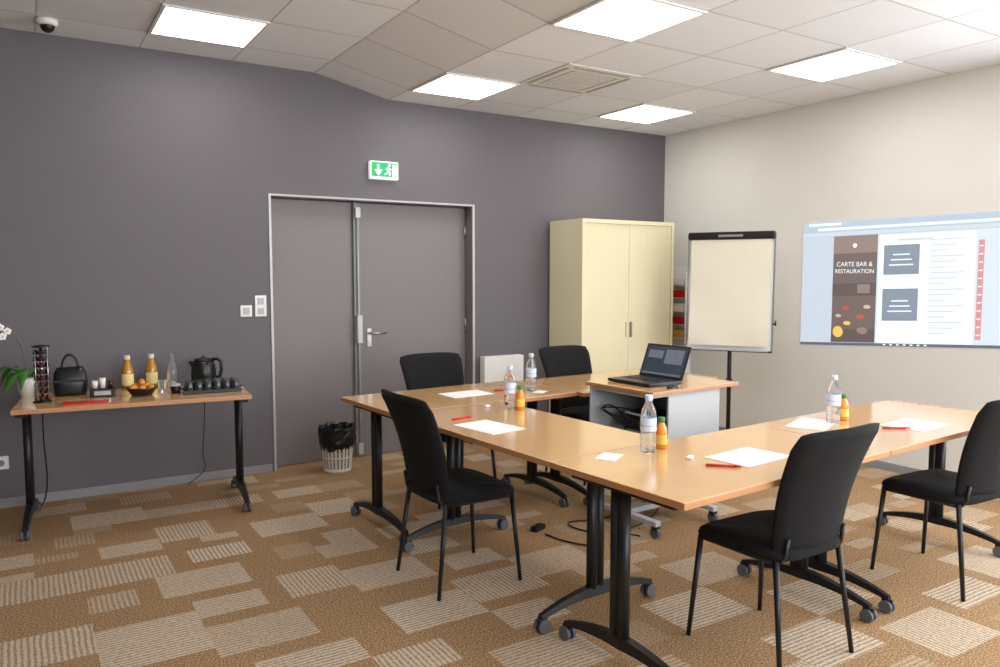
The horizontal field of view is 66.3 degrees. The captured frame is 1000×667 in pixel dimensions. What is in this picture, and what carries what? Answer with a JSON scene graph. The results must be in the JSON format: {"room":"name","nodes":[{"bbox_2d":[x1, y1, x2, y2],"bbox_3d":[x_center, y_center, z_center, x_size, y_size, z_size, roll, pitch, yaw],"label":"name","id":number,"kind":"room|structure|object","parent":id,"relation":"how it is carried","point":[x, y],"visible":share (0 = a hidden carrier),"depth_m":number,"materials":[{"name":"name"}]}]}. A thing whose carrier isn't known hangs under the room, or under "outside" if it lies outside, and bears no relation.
{"room":"meeting room","nodes":[
{"label":"meeting room","id":0,"kind":"room"},
{"bbox_2d":[0,27,664,498],"bbox_3d":[-2.018,-0.548,5.600,8.940,3.200,0.200,-3,5,-32],"label":"wall","id":1,"kind":"structure","parent":0,"point":[136,183],"depth_m":5.40,"materials":[{"name":"paint"}]},
{"bbox_2d":[0,456,8,469],"bbox_3d":[-3.166,0.823,4.859,0.084,0.084,0.013,-3,5,-32],"label":"power outlet","id":2,"kind":"object","parent":1,"relation":"attached to","point":[4,460],"visible":1,"depth_m":4.87,"materials":[{"name":"white plastic"}]},
{"bbox_2d":[0,464,272,507],"bbox_3d":[-1.962,1.024,5.630,8.540,0.060,0.012,-3,5,-32],"label":"baseboard","id":3,"kind":"structure","parent":1,"relation":"attached to","point":[175,480],"depth_m":5.27,"materials":[{"name":"grey paint"}]},
{"bbox_2d":[240,305,251,316],"bbox_3d":[-1.857,-0.164,5.604,0.084,0.084,0.014,-3,5,-32],"label":"wall switch","id":4,"kind":"object","parent":1,"relation":"attached to","point":[245,310],"visible":1,"depth_m":5.60,"materials":[{"name":"white plastic"}]},
{"bbox_2d":[255,295,266,316],"bbox_3d":[-1.767,-0.203,5.657,0.084,0.156,0.014,-3,5,-32],"label":"light switch","id":5,"kind":"object","parent":1,"relation":"attached to","point":[260,300],"visible":1,"depth_m":5.65,"materials":[{"name":"white plastic"}]},
{"bbox_2d":[271,198,363,465],"bbox_3d":[-1.432,-0.006,6.003,0.724,2.052,0.110,-3,5,-32],"label":"door","id":6,"kind":"structure","parent":1,"relation":"in","point":[318,319],"depth_m":6.01,"materials":[{"name":"paint"}]},
{"bbox_2d":[268,193,474,470],"bbox_3d":[-1.002,-0.035,6.241,1.753,2.079,0.158,-3,5,-32],"label":"trim","id":7,"kind":"structure","parent":1,"relation":"attached to","point":[269,194],"depth_m":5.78,"materials":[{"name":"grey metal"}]},
{"bbox_2d":[368,160,397,180],"bbox_3d":[-0.921,-1.291,6.074,0.238,0.140,0.065,-3,5,-32],"label":"exit sign","id":8,"kind":"object","parent":1,"relation":"attached to","point":[378,170],"visible":1,"depth_m":6.05,"materials":[{"name":"plastic"}]},
{"bbox_2d":[359,203,465,454],"bbox_3d":[-0.711,-0.041,6.458,0.983,2.052,0.099,-3,5,-32],"label":"door","id":9,"kind":"structure","parent":1,"relation":"in","point":[412,258],"depth_m":6.41,"materials":[{"name":"paint"}]},
{"bbox_2d":[480,354,523,382],"bbox_3d":[0.018,0.579,6.788,0.406,0.771,0.086,-3,5,-32],"label":"panel","id":10,"kind":"object","parent":1,"relation":"attached to","point":[492,368],"visible":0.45,"depth_m":6.70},
{"bbox_2d":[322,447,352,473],"bbox_3d":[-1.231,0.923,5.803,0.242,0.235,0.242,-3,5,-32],"label":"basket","id":11,"kind":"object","parent":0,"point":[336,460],"depth_m":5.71,"materials":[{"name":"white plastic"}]},
{"bbox_2d":[0,442,999,666],"bbox_3d":[0.351,1.336,1.942,8.540,0.001,9.140,-3,5,-32],"label":"floor","id":12,"kind":"structure","parent":0,"point":[180,575],"depth_m":3.62,"materials":[{"name":"carpet"}]},
{"bbox_2d":[10,385,251,540],"bbox_3d":[-2.249,0.748,4.783,1.270,0.739,0.660,-2,5,-26],"label":"folding table","id":13,"kind":"object","parent":12,"relation":"on","point":[25,406],"visible":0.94,"depth_m":4.56,"materials":[{"name":"brown wood"}]},
{"bbox_2d":[0,324,34,396],"bbox_3d":[-2.951,0.162,4.628,0.253,0.453,0.246,-3,5,-32],"label":"potted orchid","id":14,"kind":"object","parent":13,"relation":"on","point":[24,378],"visible":0.98,"depth_m":4.64,"materials":[{"name":"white plant"}]},
{"bbox_2d":[31,345,52,402],"bbox_3d":[-2.671,0.233,4.464,0.100,0.336,0.100,-3,5,-32],"label":"stand","id":15,"kind":"object","parent":13,"relation":"on","point":[40,347],"visible":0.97,"depth_m":4.45,"materials":[{"name":"black metal"}]},
{"bbox_2d":[41,413,47,505],"bbox_3d":[-2.899,0.764,4.813,0.284,0.696,0.050,3,5,37],"label":"extension cord","id":16,"kind":"object","parent":13,"relation":"hanging from","point":[42,413],"visible":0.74,"depth_m":4.76,"materials":[{"name":"black plastic"}]},
{"bbox_2d":[53,354,87,396],"bbox_3d":[-2.652,0.253,4.726,0.190,0.256,0.105,-2,5,-29],"label":"handbag","id":17,"kind":"object","parent":13,"relation":"on","point":[67,381],"visible":1,"depth_m":4.69,"materials":[{"name":"leather"}]},
{"bbox_2d":[62,399,109,405],"bbox_3d":[-2.400,0.399,4.442,0.242,0.008,0.080,-2,5,-29],"label":"folder","id":18,"kind":"object","parent":13,"relation":"on","point":[103,400],"visible":1,"depth_m":4.42,"materials":[{"name":"plastic"}]},
{"bbox_2d":[90,386,115,397],"bbox_3d":[-2.435,0.358,4.696,0.140,0.050,0.092,-2,5,-26],"label":"cup holder","id":19,"kind":"object","parent":13,"relation":"on","point":[97,392],"visible":0.98,"depth_m":4.66,"materials":[{"name":"black plastic"}]},
{"bbox_2d":[91,380,97,388],"bbox_3d":[-2.473,0.311,4.675,0.038,0.045,0.037,-3,5,-32],"label":"paper cup","id":20,"kind":"object","parent":19,"relation":"on","point":[94,383],"visible":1,"depth_m":4.66,"materials":[{"name":"white paper"}]},
{"bbox_2d":[99,378,105,387],"bbox_3d":[-2.435,0.303,4.693,0.038,0.060,0.037,-3,5,-32],"label":"paper cup","id":21,"kind":"object","parent":19,"relation":"on","point":[102,381],"visible":1,"depth_m":4.68,"materials":[{"name":"white paper"}]},
{"bbox_2d":[107,380,112,387],"bbox_3d":[-2.398,0.309,4.712,0.038,0.045,0.037,-3,5,-32],"label":"paper cup","id":22,"kind":"object","parent":19,"relation":"on","point":[109,382],"visible":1,"depth_m":4.70,"materials":[{"name":"red paper"}]},
{"bbox_2d":[121,355,133,388],"bbox_3d":[-2.444,0.251,5.024,0.075,0.215,0.075,-3,5,-32],"label":"bottle","id":23,"kind":"object","parent":13,"relation":"on","point":[127,373],"visible":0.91,"depth_m":5.00,"materials":[{"name":"orange glass"}]},
{"bbox_2d":[126,385,157,395],"bbox_3d":[-2.214,0.355,4.736,0.184,0.050,0.184,-3,5,-32],"label":"bowl","id":24,"kind":"object","parent":13,"relation":"on","point":[148,391],"visible":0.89,"depth_m":4.68,"materials":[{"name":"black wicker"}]},
{"bbox_2d":[129,385,137,388],"bbox_3d":[-2.244,0.337,4.692,0.053,0.039,0.040,-3,5,-32],"label":"snacks","id":25,"kind":"object","parent":24,"relation":"in","point":[132,386],"visible":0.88,"depth_m":4.68,"materials":[{"name":"orange food"}]},
{"bbox_2d":[138,379,144,384],"bbox_3d":[-2.214,0.301,4.732,0.040,0.040,0.053,-4,6,-41],"label":"snacks","id":26,"kind":"object","parent":24,"relation":"in","point":[140,381],"visible":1,"depth_m":4.72,"materials":[{"name":"orange food"}]},
{"bbox_2d":[145,354,157,385],"bbox_3d":[-2.327,0.244,5.114,0.075,0.215,0.075,-3,5,-32],"label":"bottle","id":27,"kind":"object","parent":13,"relation":"on","point":[151,373],"visible":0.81,"depth_m":5.09,"materials":[{"name":"orange glass"}]},
{"bbox_2d":[158,380,166,390],"bbox_3d":[-2.156,0.333,4.899,0.056,0.069,0.056,-3,5,-32],"label":"glass","id":28,"kind":"object","parent":13,"relation":"on","point":[162,384],"visible":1,"depth_m":4.88,"materials":[{"name":"clear glass"}]},
{"bbox_2d":[167,353,177,388],"bbox_3d":[-2.148,0.243,5.023,0.068,0.229,0.068,-3,5,-32],"label":"glass carafe","id":29,"kind":"object","parent":13,"relation":"on","point":[172,372],"visible":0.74,"depth_m":5.00,"materials":[{"name":"clear glass"}]},
{"bbox_2d":[170,383,180,393],"bbox_3d":[-2.038,0.344,4.816,0.066,0.060,0.065,-3,5,-32],"label":"plastic tub","id":30,"kind":"object","parent":13,"relation":"on","point":[175,387],"visible":1,"depth_m":4.79,"materials":[{"name":"black plastic"}]},
{"bbox_2d":[189,402,205,483],"bbox_3d":[-2.112,0.722,5.353,0.185,0.694,0.027,2,5,25],"label":"extension cord","id":31,"kind":"object","parent":13,"relation":"hanging from","point":[204,402],"visible":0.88,"depth_m":5.32,"materials":[{"name":"black plastic"}]},
{"bbox_2d":[188,356,222,381],"bbox_3d":[-2.011,0.247,5.216,0.168,0.193,0.185,3,5,36],"label":"electric kettle","id":32,"kind":"object","parent":13,"relation":"on","point":[201,368],"visible":0.77,"depth_m":5.15,"materials":[{"name":"black plastic"}]},
{"bbox_2d":[179,385,243,393],"bbox_3d":[-1.843,0.355,4.901,0.390,0.024,0.180,-2,5,-26],"label":"serving tray","id":33,"kind":"object","parent":13,"relation":"on","point":[240,388],"visible":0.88,"depth_m":4.82,"materials":[{"name":"black plastic"}]},
{"bbox_2d":[185,381,193,390],"bbox_3d":[-1.942,0.334,4.790,0.052,0.066,0.052,-3,5,-32],"label":"drinking glass","id":34,"kind":"object","parent":33,"relation":"on","point":[189,386],"visible":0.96,"depth_m":4.77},
{"bbox_2d":[195,381,202,390],"bbox_3d":[-1.893,0.333,4.814,0.052,0.066,0.052,-3,5,-32],"label":"drinking glass","id":35,"kind":"object","parent":33,"relation":"on","point":[198,384],"visible":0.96,"depth_m":4.79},
{"bbox_2d":[204,380,212,389],"bbox_3d":[-1.843,0.331,4.838,0.052,0.066,0.052,-3,5,-32],"label":"drinking glass","id":36,"kind":"object","parent":33,"relation":"on","point":[208,383],"visible":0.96,"depth_m":4.82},
{"bbox_2d":[213,380,221,389],"bbox_3d":[-1.794,0.329,4.862,0.052,0.066,0.052,-3,5,-32],"label":"drinking glass","id":37,"kind":"object","parent":33,"relation":"on","point":[217,383],"visible":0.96,"depth_m":4.84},
{"bbox_2d":[222,379,230,388],"bbox_3d":[-1.745,0.327,4.886,0.052,0.066,0.052,-3,5,-32],"label":"drinking glass","id":38,"kind":"object","parent":33,"relation":"on","point":[226,384],"visible":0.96,"depth_m":4.87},
{"bbox_2d":[231,379,239,388],"bbox_3d":[-1.695,0.325,4.910,0.052,0.066,0.052,-3,5,-32],"label":"drinking glass","id":39,"kind":"object","parent":33,"relation":"on","point":[235,382],"visible":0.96,"depth_m":4.89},
{"bbox_2d":[317,421,356,473],"bbox_3d":[-1.230,0.859,5.799,0.294,0.364,0.285,-3,5,-32],"label":"waste bin","id":40,"kind":"object","parent":12,"relation":"on","point":[337,440],"visible":1,"depth_m":5.71,"materials":[{"name":"white plastic"}]},
{"bbox_2d":[400,352,496,508],"bbox_3d":[-0.355,0.621,5.176,0.477,0.936,0.579,-3,5,-34],"label":"chair","id":41,"kind":"object","parent":12,"relation":"on","point":[434,369],"visible":0.25,"depth_m":5.33,"materials":[{"name":"black fabric"}]},
{"bbox_2d":[381,389,521,600],"bbox_3d":[-0.253,0.732,3.728,0.579,0.936,0.477,-3,5,-33],"label":"chair","id":42,"kind":"object","parent":12,"relation":"on","point":[427,475],"visible":1,"depth_m":3.56,"materials":[{"name":"black fabric"}]},
{"bbox_2d":[341,381,576,540],"bbox_3d":[-0.240,0.747,4.791,1.300,0.739,0.690,-3,5,-36],"label":"folding table","id":43,"kind":"object","parent":12,"relation":"on","point":[375,404],"visible":0.8,"depth_m":4.64,"materials":[{"name":"brown wood"}]},
{"bbox_2d":[440,390,493,397],"bbox_3d":[-0.212,0.376,4.778,0.290,0.002,0.200,-3,5,-36],"label":"paper sheet","id":44,"kind":"object","parent":43,"relation":"on","point":[468,393],"visible":1,"depth_m":4.78,"materials":[{"name":"white paper"}]},
{"bbox_2d":[526,353,535,390],"bbox_3d":[0.198,0.247,4.892,0.068,0.241,0.068,-3,5,-32],"label":"water bottle","id":45,"kind":"object","parent":43,"relation":"on","point":[530,365],"visible":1,"depth_m":4.87,"materials":[{"name":"clear plastic"}]},
{"bbox_2d":[532,390,546,392],"bbox_3d":[0.254,0.370,4.859,0.070,0.002,0.100,2,5,26],"label":"paper sheet","id":46,"kind":"object","parent":43,"relation":"on","point":[537,391],"visible":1,"depth_m":4.86,"materials":[{"name":"white paper"}]},
{"bbox_2d":[403,401,655,633],"bbox_3d":[0.095,0.822,3.804,0.690,0.739,1.300,-3,5,-36],"label":"folding table","id":47,"kind":"object","parent":12,"relation":"on","point":[547,437],"visible":0.8,"depth_m":3.50,"materials":[{"name":"brown wood"}]},
{"bbox_2d":[452,416,471,420],"bbox_3d":[-0.195,0.435,3.949,0.133,0.011,0.011,-4,6,-43],"label":"pen","id":48,"kind":"object","parent":47,"relation":"on","point":[465,416],"visible":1,"depth_m":3.94,"materials":[{"name":"plastic"}]},
{"bbox_2d":[454,419,525,434],"bbox_3d":[-0.054,0.455,3.740,0.210,0.002,0.300,-4,6,-41],"label":"paper sheet","id":49,"kind":"object","parent":47,"relation":"on","point":[486,426],"visible":1,"depth_m":3.74,"materials":[{"name":"white paper"}]},
{"bbox_2d":[504,365,515,409],"bbox_3d":[0.055,0.297,4.234,0.068,0.241,0.068,-3,5,-32],"label":"water bottle","id":50,"kind":"object","parent":47,"relation":"on","point":[509,380],"visible":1,"depth_m":4.21,"materials":[{"name":"clear plastic"}]},
{"bbox_2d":[515,385,524,409],"bbox_3d":[0.110,0.353,4.222,0.053,0.134,0.053,-3,5,-32],"label":"juice bottle","id":51,"kind":"object","parent":47,"relation":"on","point":[519,398],"visible":1,"depth_m":4.20,"materials":[{"name":"orange plastic"}]},
{"bbox_2d":[530,523,545,532],"bbox_3d":[0.227,1.128,4.466,0.050,0.030,0.121,3,5,35],"label":"adapter","id":52,"kind":"object","parent":12,"relation":"on","point":[537,527],"visible":1,"depth_m":4.43,"materials":[{"name":"black plastic"}]},
{"bbox_2d":[539,345,591,484],"bbox_3d":[0.620,0.579,5.724,0.477,0.936,0.579,-3,5,-35],"label":"chair","id":53,"kind":"object","parent":12,"relation":"on","point":[564,360],"visible":0.42,"depth_m":5.85,"materials":[{"name":"black fabric"}]},
{"bbox_2d":[544,516,610,545],"bbox_3d":[0.630,1.126,4.604,0.322,0.010,0.892,3,5,36],"label":"extension cord","id":54,"kind":"object","parent":12,"relation":"on","point":[609,516],"visible":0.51,"depth_m":4.39,"materials":[{"name":"black plastic"}]},
{"bbox_2d":[549,218,673,412],"bbox_3d":[1.039,-0.044,7.112,1.077,1.965,0.488,-3,5,-32],"label":"storage cabinet","id":55,"kind":"object","parent":12,"relation":"on","point":[611,292],"visible":0.64,"depth_m":6.85,"materials":[{"name":"beige metal"}]},
{"bbox_2d":[520,369,716,505],"bbox_3d":[0.854,0.693,5.501,1.300,0.739,0.690,-3,5,-36],"label":"folding table","id":56,"kind":"object","parent":12,"relation":"on","point":[576,383],"visible":0.19,"depth_m":5.21,"materials":[{"name":"brown wood"}]},
{"bbox_2d":[631,507,658,536],"bbox_3d":[0.824,1.113,4.624,0.176,0.010,0.631,2,5,22],"label":"extension cord","id":57,"kind":"object","parent":12,"relation":"on","point":[653,514],"visible":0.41,"depth_m":4.51,"materials":[{"name":"black plastic"}]},
{"bbox_2d":[585,375,738,538],"bbox_3d":[0.971,0.709,4.670,0.766,0.835,0.584,-3,5,-35],"label":"desk","id":58,"kind":"object","parent":12,"relation":"on","point":[692,408],"visible":0.47,"depth_m":4.52,"materials":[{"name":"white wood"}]},
{"bbox_2d":[600,404,640,429],"bbox_3d":[0.740,0.504,4.492,0.070,0.130,0.389,-3,5,-35],"label":"cable bundle","id":59,"kind":"object","parent":58,"relation":"on","point":[605,405],"visible":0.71,"depth_m":4.53,"materials":[{"name":"black plastic"}]},
{"bbox_2d":[621,409,666,428],"bbox_3d":[0.911,0.525,4.601,0.265,0.100,0.300,-3,5,-35],"label":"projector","id":60,"kind":"object","parent":58,"relation":"on","point":[659,413],"visible":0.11,"depth_m":4.59,"materials":[{"name":"black plastic"}]},
{"bbox_2d":[608,343,691,386],"bbox_3d":[0.900,0.185,4.617,0.353,0.213,0.350,-3,5,-35],"label":"laptop","id":61,"kind":"object","parent":58,"relation":"on","point":[662,365],"visible":1,"depth_m":4.64,"materials":[{"name":"black plastic"}]},
{"bbox_2d":[666,384,677,388],"bbox_3d":[0.985,0.302,4.379,0.080,0.021,0.051,-3,5,-35],"label":"computer mouse","id":62,"kind":"object","parent":58,"relation":"on","point":[674,386],"visible":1,"depth_m":4.36,"materials":[{"name":"black plastic"}]},
{"bbox_2d":[672,267,690,372],"bbox_3d":[1.760,0.123,7.582,0.088,1.560,0.270,-3,5,-32],"label":"rack","id":63,"kind":"object","parent":12,"relation":"on","point":[678,271],"visible":0.3,"depth_m":7.55,"materials":[{"name":"white plastic"}]},
{"bbox_2d":[672,329,683,337],"bbox_3d":[1.750,0.000,7.567,0.055,0.070,0.220,-3,5,-32],"label":"stack","id":64,"kind":"object","parent":63,"relation":"in","point":[675,333],"visible":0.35,"depth_m":7.51,"materials":[{"name":"yellow paper"}]},
{"bbox_2d":[673,316,683,324],"bbox_3d":[1.750,-0.130,7.557,0.055,0.070,0.220,-3,5,-32],"label":"stack","id":65,"kind":"object","parent":63,"relation":"in","point":[676,320],"visible":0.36,"depth_m":7.51,"materials":[{"name":"red plastic"}]},
{"bbox_2d":[673,290,684,297],"bbox_3d":[1.750,-0.389,7.537,0.055,0.070,0.220,-3,5,-32],"label":"stack","id":66,"kind":"object","parent":63,"relation":"in","point":[676,293],"visible":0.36,"depth_m":7.49,"materials":[{"name":"red plastic"}]},
{"bbox_2d":[673,303,684,310],"bbox_3d":[1.750,-0.259,7.547,0.055,0.070,0.220,-3,5,-32],"label":"stack","id":67,"kind":"object","parent":63,"relation":"in","point":[676,307],"visible":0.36,"depth_m":7.50,"materials":[{"name":"white paper"}]},
{"bbox_2d":[673,277,684,283],"bbox_3d":[1.750,-0.518,7.527,0.055,0.070,0.220,-3,5,-32],"label":"stack","id":68,"kind":"object","parent":63,"relation":"in","point":[676,280],"visible":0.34,"depth_m":7.48,"materials":[{"name":"white paper"}]},
{"bbox_2d":[550,425,889,666],"bbox_3d":[0.926,0.871,3.173,1.300,0.739,0.690,-3,5,-36],"label":"folding table","id":69,"kind":"object","parent":12,"relation":"on","point":[664,478],"visible":0.84,"depth_m":2.88,"materials":[{"name":"brown wood"}]},
{"bbox_2d":[594,452,622,460],"bbox_3d":[0.445,0.502,3.124,0.085,0.002,0.120,2,5,26],"label":"paper sheet","id":70,"kind":"object","parent":69,"relation":"on","point":[604,456],"visible":1,"depth_m":3.12,"materials":[{"name":"white paper"}]},
{"bbox_2d":[640,394,656,452],"bbox_3d":[0.621,0.376,3.203,0.068,0.241,0.068,-3,5,-32],"label":"water bottle","id":71,"kind":"object","parent":69,"relation":"on","point":[648,419],"visible":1,"depth_m":3.18,"materials":[{"name":"clear plastic"}]},
{"bbox_2d":[656,417,666,448],"bbox_3d":[0.691,0.424,3.281,0.053,0.134,0.053,-3,5,-32],"label":"juice bottle","id":72,"kind":"object","parent":69,"relation":"on","point":[661,431],"visible":0.9,"depth_m":3.26,"materials":[{"name":"orange plastic"}]},
{"bbox_2d":[686,455,693,459],"bbox_3d":[0.766,0.500,3.090,0.024,0.012,0.040,2,5,29],"label":"eraser","id":73,"kind":"object","parent":69,"relation":"on","point":[689,457],"visible":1,"depth_m":3.08,"materials":[{"name":"white plastic"}]},
{"bbox_2d":[706,464,740,466],"bbox_3d":[0.864,0.511,2.961,0.133,0.011,0.011,1,4,11],"label":"pen","id":74,"kind":"object","parent":69,"relation":"on","point":[715,465],"visible":1,"depth_m":2.96,"materials":[{"name":"plastic"}]},
{"bbox_2d":[704,447,788,467],"bbox_3d":[1.011,0.502,3.124,0.300,0.002,0.210,-3,6,-38],"label":"paper sheet","id":75,"kind":"object","parent":69,"relation":"on","point":[748,457],"visible":0.86,"depth_m":3.12,"materials":[{"name":"white paper"}]},
{"bbox_2d":[685,231,776,428],"bbox_3d":[1.942,0.066,6.486,0.632,1.840,0.612,-1,5,-15],"label":"flip chart","id":76,"kind":"object","parent":12,"relation":"on","point":[731,275],"visible":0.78,"depth_m":6.39,"materials":[{"name":"white paper"}]},
{"bbox_2d":[692,348,767,351],"bbox_3d":[1.901,0.137,6.410,0.650,0.012,0.036,2,5,27],"label":"tray","id":77,"kind":"object","parent":76,"relation":"on","point":[707,349],"depth_m":6.38,"materials":[{"name":"grey metal"}]},
{"bbox_2d":[686,423,879,666],"bbox_3d":[1.110,0.786,3.009,0.477,0.936,0.579,-3,5,-32],"label":"chair","id":78,"kind":"object","parent":12,"relation":"on","point":[821,469],"visible":1,"depth_m":2.81,"materials":[{"name":"black fabric"}]},
{"bbox_2d":[754,400,999,613],"bbox_3d":[1.985,0.813,3.932,1.300,0.739,0.690,-3,5,-36],"label":"folding table","id":79,"kind":"object","parent":12,"relation":"on","point":[898,441],"visible":0.52,"depth_m":3.91,"materials":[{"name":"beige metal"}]},
{"bbox_2d":[785,417,833,430],"bbox_3d":[1.554,0.449,3.816,0.180,0.002,0.280,3,5,37],"label":"paper sheet","id":80,"kind":"object","parent":79,"relation":"on","point":[807,423],"visible":0.86,"depth_m":3.79,"materials":[{"name":"white paper"}]},
{"bbox_2d":[826,375,840,423],"bbox_3d":[1.670,0.328,3.832,0.068,0.241,0.068,-3,5,-32],"label":"water bottle","id":81,"kind":"object","parent":79,"relation":"on","point":[833,399],"visible":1,"depth_m":3.81,"materials":[{"name":"clear plastic"}]},
{"bbox_2d":[840,394,848,420],"bbox_3d":[1.756,0.376,3.916,0.053,0.134,0.053,-3,5,-32],"label":"juice bottle","id":82,"kind":"object","parent":79,"relation":"on","point":[844,416],"visible":0.76,"depth_m":3.90,"materials":[{"name":"orange plastic"}]},
{"bbox_2d":[882,427,910,428],"bbox_3d":[1.910,0.455,3.692,0.133,0.011,0.011,0,4,2],"label":"pen","id":83,"kind":"object","parent":79,"relation":"on","point":[882,427],"visible":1,"depth_m":3.69,"materials":[{"name":"plastic"}]},
{"bbox_2d":[881,418,949,431],"bbox_3d":[2.054,0.451,3.790,0.290,0.002,0.210,-3,6,-38],"label":"paper sheet","id":84,"kind":"object","parent":79,"relation":"on","point":[917,425],"visible":0.93,"depth_m":3.79,"materials":[{"name":"white paper"}]},
{"bbox_2d":[870,400,999,601],"bbox_3d":[2.206,0.733,3.704,0.477,0.936,0.579,-3,5,-30],"label":"chair","id":85,"kind":"object","parent":12,"relation":"on","point":[977,478],"visible":1,"depth_m":3.51,"materials":[{"name":"black fabric"}]},
{"bbox_2d":[0,0,999,135],"bbox_3d":[0.404,-1.584,1.634,8.540,0.130,8.940,-3,5,-32],"label":"ceiling","id":86,"kind":"structure","parent":0,"point":[714,64],"depth_m":4.76,"materials":[{"name":"tile"}]},
{"bbox_2d":[35,16,58,32],"bbox_3d":[-2.697,-1.833,4.564,0.120,0.080,0.120,-3,5,-32],"label":"security camera","id":87,"kind":"object","parent":86,"relation":"attached to","point":[47,24],"visible":1,"depth_m":4.53,"materials":[{"name":"white plastic"}]},
{"bbox_2d":[148,3,270,48],"bbox_3d":[-1.794,-1.877,4.705,0.600,0.011,0.600,-3,5,-32],"label":"recessed light","id":88,"kind":"object","parent":86,"relation":"in","point":[174,21],"visible":1,"depth_m":4.67,"materials":[{"name":"white plastic"}]},
{"bbox_2d":[409,72,519,100],"bbox_3d":[-0.268,-1.820,5.665,0.600,0.011,0.600,-3,5,-32],"label":"recessed light","id":89,"kind":"object","parent":86,"relation":"in","point":[448,84],"visible":1,"depth_m":5.63,"materials":[{"name":"white plastic"}]},
{"bbox_2d":[518,63,642,94],"bbox_3d":[0.559,-1.807,5.475,0.640,0.008,0.640,-3,5,-32],"label":"ceiling vent","id":90,"kind":"object","parent":86,"relation":"in","point":[570,78],"visible":1,"depth_m":5.44,"materials":[{"name":"plastic"}]},
{"bbox_2d":[540,71,617,89],"bbox_3d":[0.559,-1.805,5.475,0.400,0.004,0.400,-3,5,-32],"label":"grille","id":91,"kind":"object","parent":90,"relation":"attached to","point":[574,80],"depth_m":5.47,"materials":[{"name":"beige metal"}]},
{"bbox_2d":[549,0,707,42],"bbox_3d":[0.686,-1.704,4.143,0.600,0.011,0.600,-3,5,-32],"label":"recessed light","id":92,"kind":"object","parent":86,"relation":"in","point":[631,21],"visible":1,"depth_m":4.14,"materials":[{"name":"white plastic"}]},
{"bbox_2d":[596,103,695,123],"bbox_3d":[1.259,-1.893,6.617,0.600,0.011,0.600,-3,5,-32],"label":"recessed light","id":93,"kind":"object","parent":86,"relation":"in","point":[644,113],"visible":1,"depth_m":6.58,"materials":[{"name":"white plastic"}]},
{"bbox_2d":[766,47,901,82],"bbox_3d":[2.213,-1.776,5.095,0.600,0.011,0.600,-3,5,-32],"label":"recessed light","id":94,"kind":"object","parent":86,"relation":"in","point":[843,62],"visible":1,"depth_m":5.07,"materials":[{"name":"white plastic"}]},
{"bbox_2d":[664,64,999,471],"bbox_3d":[4.163,-0.423,3.960,0.200,3.200,9.140,-3,5,-32],"label":"wall","id":95,"kind":"structure","parent":0,"point":[927,147],"depth_m":6.08,"materials":[{"name":"paint"}]},
{"bbox_2d":[719,426,920,473],"bbox_3d":[4.024,1.141,4.102,0.012,0.060,8.925,-3,5,-32],"label":"baseboard","id":96,"kind":"structure","parent":95,"relation":"attached to","point":[897,468],"depth_m":5.80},
{"bbox_2d":[800,211,999,348],"bbox_3d":[2.979,-0.355,5.666,0.005,1.005,1.730,-3,5,-32],"label":"projected image","id":97,"kind":"object","parent":95,"relation":"attached to","point":[931,280],"visible":1,"depth_m":5.65,"materials":[{"name":"grey"}]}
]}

